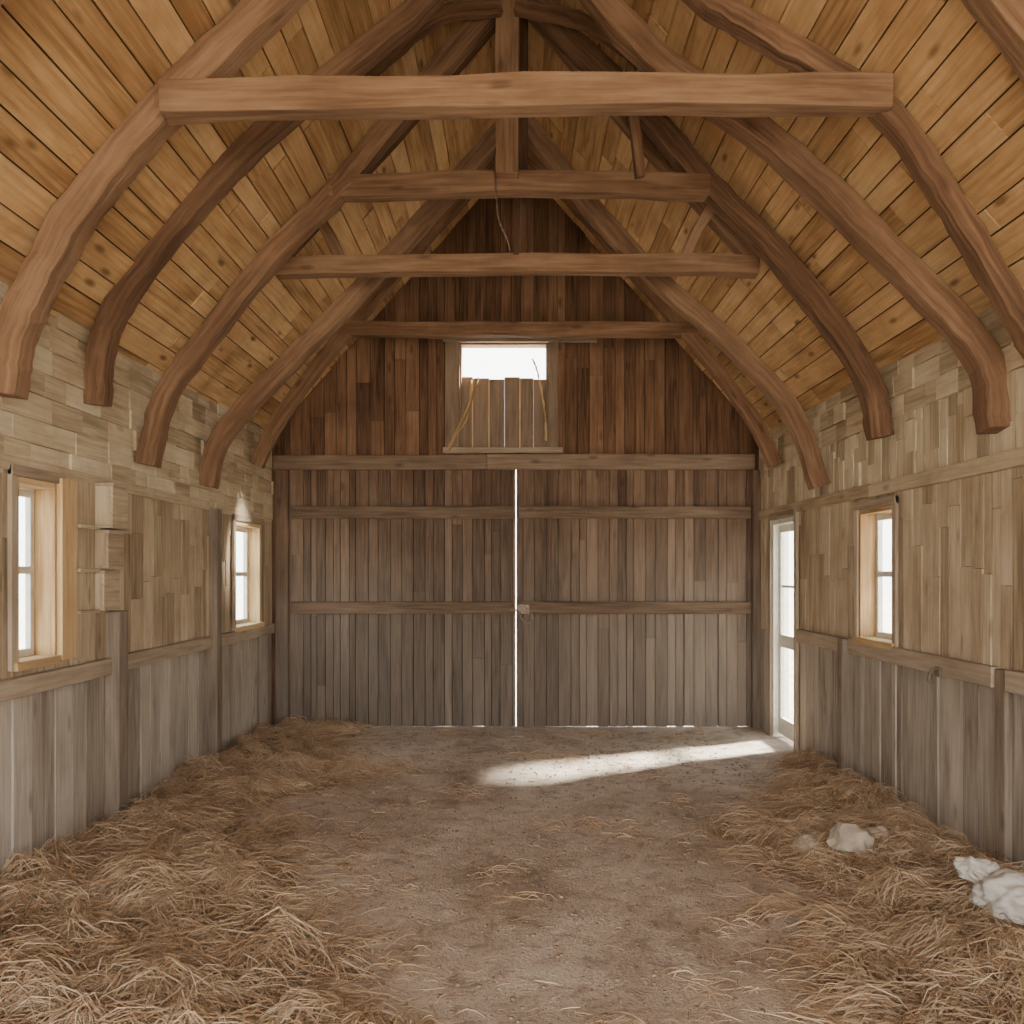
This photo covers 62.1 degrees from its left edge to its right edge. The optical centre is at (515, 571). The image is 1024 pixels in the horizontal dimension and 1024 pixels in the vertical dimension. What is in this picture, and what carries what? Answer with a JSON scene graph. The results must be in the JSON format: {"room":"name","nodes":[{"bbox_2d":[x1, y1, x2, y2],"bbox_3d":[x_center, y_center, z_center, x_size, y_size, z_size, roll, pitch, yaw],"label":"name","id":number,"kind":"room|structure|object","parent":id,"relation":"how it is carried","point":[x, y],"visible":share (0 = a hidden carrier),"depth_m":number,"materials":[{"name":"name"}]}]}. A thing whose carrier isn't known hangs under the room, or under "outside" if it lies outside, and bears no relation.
{"room":"farm building","nodes":[
{"label":"farm building","id":0,"kind":"room"},
{"bbox_2d":[0,278,272,878],"bbox_3d":[-2.579,0.065,3.860,0.162,3.170,10.120,0,0,0],"label":"wall","id":1,"kind":"structure","parent":0,"point":[52,741],"depth_m":5.59,"materials":[{"name":"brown wood"}]},
{"bbox_2d":[19,488,33,657],"bbox_3d":[-2.625,0.003,4.440,0.030,0.895,0.330,0,0,0],"label":"window","id":2,"kind":"structure","parent":1,"relation":"in","point":[28,569],"depth_m":4.57,"materials":[{"name":"white paint"}]},
{"bbox_2d":[8,464,66,671],"bbox_3d":[-2.564,-0.020,4.440,0.192,1.030,0.500,0,0,0],"label":"frame","id":3,"kind":"object","parent":1,"relation":"attached to","point":[44,483],"visible":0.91,"depth_m":4.61,"materials":[{"name":"brown wood"}]},
{"bbox_2d":[57,478,76,659],"bbox_3d":[-2.482,-0.015,4.700,0.033,0.990,0.160,0,0,0],"label":"shutter","id":4,"kind":"object","parent":1,"relation":"attached to","point":[67,489],"visible":0.92,"depth_m":4.67,"materials":[{"name":"brown wood"}]},
{"bbox_2d":[73,480,127,659],"bbox_3d":[-2.445,-0.015,5.015,0.125,1.030,0.430,0,0,0],"label":"shelf box","id":5,"kind":"object","parent":1,"relation":"attached to","point":[100,505],"depth_m":5.03,"materials":[{"name":"beige wood"}]},
{"bbox_2d":[0,453,271,522],"bbox_3d":[-2.513,-0.543,3.800,0.035,0.083,9.800,0,0,0],"label":"trim","id":6,"kind":"structure","parent":1,"relation":"attached to","point":[5,460],"depth_m":5.62,"materials":[{"name":"beige wood"}]},
{"bbox_2d":[0,623,274,702],"bbox_3d":[-2.500,0.570,3.800,0.060,0.114,9.800,0,0,0],"label":"trim","id":7,"kind":"structure","parent":1,"relation":"attached to","point":[33,683],"depth_m":5.05,"materials":[{"name":"brown wood"}]},
{"bbox_2d":[236,527,247,623],"bbox_3d":[-2.625,0.033,7.935,0.030,0.915,0.700,0,0,0],"label":"window","id":8,"kind":"structure","parent":1,"relation":"in","point":[243,530],"depth_m":8.25,"materials":[{"name":"white paint"}]},
{"bbox_2d":[231,514,264,631],"bbox_3d":[-2.564,0.010,7.935,0.192,1.050,0.870,0,0,0],"label":"frame","id":9,"kind":"object","parent":1,"relation":"attached to","point":[255,526],"visible":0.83,"depth_m":8.29,"materials":[{"name":"brown wood"}]},
{"bbox_2d":[104,508,221,821],"bbox_3d":[-2.475,0.550,4.445,0.110,2.140,5.230,0,0,0],"label":"posts","id":10,"kind":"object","parent":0,"point":[115,684],"depth_m":5.28,"materials":[{"name":"brown wood"}]},
{"bbox_2d":[0,0,1023,430],"bbox_3d":[0.000,-2.624,3.785,6.061,3.457,10.570,0,0,0],"label":"ceiling","id":11,"kind":"structure","parent":0,"point":[72,71],"depth_m":4.77,"materials":[{"name":"brown wood"}]},
{"bbox_2d":[0,0,1023,399],"bbox_3d":[-0.008,-2.444,4.039,5.057,3.205,0.264,0,0,0],"label":"roof truss","id":12,"kind":"object","parent":11,"relation":"attached to","point":[199,88],"visible":1,"depth_m":3.97,"materials":[{"name":"brown wood"}]},
{"bbox_2d":[0,0,1023,83],"bbox_3d":[0.018,-2.447,3.051,5.088,3.245,0.432,0,0,-7],"label":"roof truss","id":13,"kind":"object","parent":11,"relation":"attached to","point":[1002,21],"visible":1,"depth_m":3.18,"materials":[{"name":"brown wood"}]},
{"bbox_2d":[134,0,893,467],"bbox_3d":[-0.003,-2.423,5.539,5.027,3.453,0.454,0,0,0],"label":"roof truss","id":14,"kind":"object","parent":11,"relation":"attached to","point":[693,179],"visible":0.83,"depth_m":5.62,"materials":[{"name":"brown wood"}]},
{"bbox_2d":[494,162,509,250],"bbox_3d":[-0.090,-2.410,5.600,0.108,0.581,0.008,0,0,0],"label":"hanging wire","id":15,"kind":"object","parent":14,"relation":"hanging from","point":[494,162],"visible":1,"depth_m":5.60,"materials":[{"name":"metal"}]},
{"bbox_2d":[198,117,830,489],"bbox_3d":[-0.021,-2.420,6.780,5.017,3.521,0.132,0,0,0],"label":"roof truss","id":16,"kind":"object","parent":11,"relation":"attached to","point":[347,303],"visible":0.75,"depth_m":6.72,"materials":[{"name":"brown wood"}]},
{"bbox_2d":[249,147,781,468],"bbox_3d":[0.001,-2.549,8.000,4.988,3.144,0.130,0,0,0],"label":"roof truss","id":17,"kind":"object","parent":11,"relation":"attached to","point":[675,326],"visible":0.7,"depth_m":7.94,"materials":[{"name":"brown wood"}]},
{"bbox_2d":[276,0,759,279],"bbox_3d":[-0.001,-3.151,6.120,3.505,2.058,0.121,0,0,0],"label":"roof truss","id":18,"kind":"object","parent":11,"relation":"attached to","point":[744,263],"visible":0.71,"depth_m":6.07,"materials":[{"name":"brown wood"}]},
{"bbox_2d":[83,0,1010,434],"bbox_3d":[0.020,-2.328,4.735,5.113,3.220,0.274,0,0,7],"label":"roof truss","id":19,"kind":"object","parent":11,"relation":"attached to","point":[982,357],"visible":0.84,"depth_m":4.60,"materials":[{"name":"brown wood"}]},
{"bbox_2d":[271,198,758,726],"bbox_3d":[0.000,-1.355,8.819,5.240,6.010,0.142,0,0,0],"label":"wall","id":20,"kind":"structure","parent":0,"point":[382,396],"depth_m":8.76,"materials":[{"name":"brown wood"}]},
{"bbox_2d":[290,470,515,726],"bbox_3d":[-1.167,0.256,8.786,2.325,2.681,0.067,0,0,0],"label":"boards","id":21,"kind":"object","parent":20,"relation":"attached to","point":[401,670],"visible":0.91,"depth_m":8.76,"materials":[{"name":"brown wood"}]},
{"bbox_2d":[291,506,514,613],"bbox_3d":[-1.163,-0.122,8.736,2.295,1.105,0.043,0,0,0],"label":"rails","id":22,"kind":"object","parent":21,"relation":"attached to","point":[297,512],"visible":1,"depth_m":8.71,"materials":[{"name":"brown wood"}]},
{"bbox_2d":[446,358,546,451],"bbox_3d":[-0.194,-1.712,8.749,1.034,0.979,0.162,0,0,0],"label":"boards","id":23,"kind":"object","parent":20,"relation":"attached to","point":[508,411],"visible":0.88,"depth_m":8.80,"materials":[{"name":"brown wood"}]},
{"bbox_2d":[273,454,760,727],"bbox_3d":[0.013,0.195,8.735,5.005,2.810,0.060,0,0,0],"label":"trim","id":24,"kind":"structure","parent":20,"relation":"attached to","point":[282,464],"depth_m":8.71,"materials":[{"name":"brown wood"}]},
{"bbox_2d":[443,338,596,452],"bbox_3d":[0.040,-1.815,8.803,1.580,1.190,0.175,0,0,0],"label":"frame","id":25,"kind":"object","parent":20,"relation":"attached to","point":[453,347],"visible":0.82,"depth_m":8.72,"materials":[{"name":"brown wood"}]},
{"bbox_2d":[516,470,750,726],"bbox_3d":[1.212,0.256,8.786,2.415,2.682,0.069,0,0,0],"label":"boards","id":26,"kind":"object","parent":20,"relation":"attached to","point":[582,670],"visible":1,"depth_m":8.76,"materials":[{"name":"brown wood"}]},
{"bbox_2d":[518,506,750,613],"bbox_3d":[1.218,-0.122,8.736,2.385,1.105,0.043,0,0,0],"label":"rails","id":27,"kind":"object","parent":26,"relation":"attached to","point":[524,512],"visible":1,"depth_m":8.71,"materials":[{"name":"brown wood"}]},
{"bbox_2d":[510,604,533,623],"bbox_3d":[0.060,0.429,8.678,0.240,0.199,0.075,0,0,0],"label":"latch","id":28,"kind":"object","parent":27,"relation":"attached to","point":[522,608],"visible":1,"depth_m":8.70,"materials":[{"name":"metal"}]},
{"bbox_2d":[195,726,909,1023],"bbox_3d":[0.000,1.599,3.810,5.080,0.049,10.020,0,0,0],"label":"floor","id":29,"kind":"structure","parent":0,"point":[465,955],"depth_m":4.46,"materials":[{"name":"brown soil"}]},
{"bbox_2d":[0,715,1023,1023],"bbox_3d":[0.000,1.507,4.515,4.990,0.402,8.430,0,0,0],"label":"bedding","id":30,"kind":"object","parent":29,"relation":"on","point":[101,927],"visible":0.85,"depth_m":3.84,"materials":[{"name":"plant"}]},
{"bbox_2d":[793,833,822,854],"bbox_3d":[1.621,1.504,4.720,0.164,0.085,0.154,0,0,-30],"label":"rock","id":31,"kind":"object","parent":30,"relation":"on","point":[809,838],"visible":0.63,"depth_m":4.68,"materials":[{"name":"stone"}]},
{"bbox_2d":[827,823,874,852],"bbox_3d":[1.822,1.427,4.618,0.229,0.131,0.213,0,0,-45],"label":"rock","id":32,"kind":"object","parent":30,"relation":"on","point":[846,835],"visible":0.98,"depth_m":4.56,"materials":[{"name":"stone"}]},
{"bbox_2d":[866,825,889,840],"bbox_3d":[2.022,1.450,4.753,0.145,0.072,0.142,0,0,0],"label":"rock","id":33,"kind":"object","parent":30,"relation":"on","point":[871,829],"visible":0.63,"depth_m":4.72,"materials":[{"name":"stone"}]},
{"bbox_2d":[952,856,1023,924],"bbox_3d":[2.152,1.378,3.720,0.291,0.177,0.496,0,0,0],"label":"sack","id":34,"kind":"object","parent":30,"relation":"on","point":[1002,890],"visible":0.98,"depth_m":3.65,"materials":[{"name":"white fabric"}]},
{"bbox_2d":[759,307,1023,870],"bbox_3d":[2.579,0.065,3.860,0.162,3.170,10.120,0,0,0],"label":"wall","id":35,"kind":"structure","parent":0,"point":[961,541],"depth_m":5.23,"materials":[{"name":"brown wood"}]},
{"bbox_2d":[768,508,798,751],"bbox_3d":[2.565,0.515,7.950,0.170,2.170,0.840,0,0,0],"label":"frame","id":36,"kind":"object","parent":35,"relation":"attached to","point":[789,516],"visible":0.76,"depth_m":8.26,"materials":[{"name":"white paint"}]},
{"bbox_2d":[779,523,793,741],"bbox_3d":[2.570,0.555,7.950,0.040,2.010,0.600,0,0,0],"label":"leaf","id":37,"kind":"object","parent":35,"relation":"attached to","point":[786,727],"visible":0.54,"depth_m":8.19,"materials":[{"name":"white paint"}]},
{"bbox_2d":[853,495,898,649],"bbox_3d":[2.564,0.005,5.910,0.192,1.020,0.680,0,0,0],"label":"frame","id":38,"kind":"object","parent":35,"relation":"attached to","point":[865,512],"visible":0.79,"depth_m":6.17,"materials":[{"name":"brown wood"}]},
{"bbox_2d":[876,513,891,639],"bbox_3d":[2.625,0.028,5.910,0.030,0.885,0.510,0,0,0],"label":"window","id":39,"kind":"structure","parent":35,"relation":"in","point":[880,517],"depth_m":6.13,"materials":[{"name":"white paint"}]},
{"bbox_2d":[759,447,1023,519],"bbox_3d":[2.507,-0.576,3.800,0.045,0.100,9.800,0,0,0],"label":"trim","id":40,"kind":"structure","parent":35,"relation":"attached to","point":[1012,458],"depth_m":5.25,"materials":[{"name":"beige wood"}]},
{"bbox_2d":[796,629,1023,695],"bbox_3d":[2.500,0.553,3.200,0.060,0.120,8.600,0,0,0],"label":"trim","id":41,"kind":"structure","parent":35,"relation":"attached to","point":[959,669],"depth_m":5.11,"materials":[{"name":"brown wood"}]},
{"bbox_2d":[927,666,942,687],"bbox_3d":[2.439,0.612,4.960,0.073,0.124,0.060,0,0,0],"label":"wall hook","id":42,"kind":"object","parent":35,"relation":"attached to","point":[937,670],"visible":1,"depth_m":4.96,"materials":[{"name":"metal"}]},
{"bbox_2d":[837,638,1011,868],"bbox_3d":[2.475,0.550,4.135,0.110,2.140,4.610,0,0,0],"label":"wall post","id":43,"kind":"object","parent":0,"point":[845,660],"visible":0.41,"depth_m":4.38,"materials":[{"name":"brown wood"}]},
{"label":"outside","id":44,"kind":"structure","parent":0,"visible":0},
{"bbox_2d":[19,596,891,721],"bbox_3d":[0.000,1.660,0.000,120.000,0.001,120.000,0,0,0],"label":"ground","id":45,"kind":"structure","parent":44,"point":[887,600],"depth_m":28.22,"materials":[{"name":"white"}]}
]}

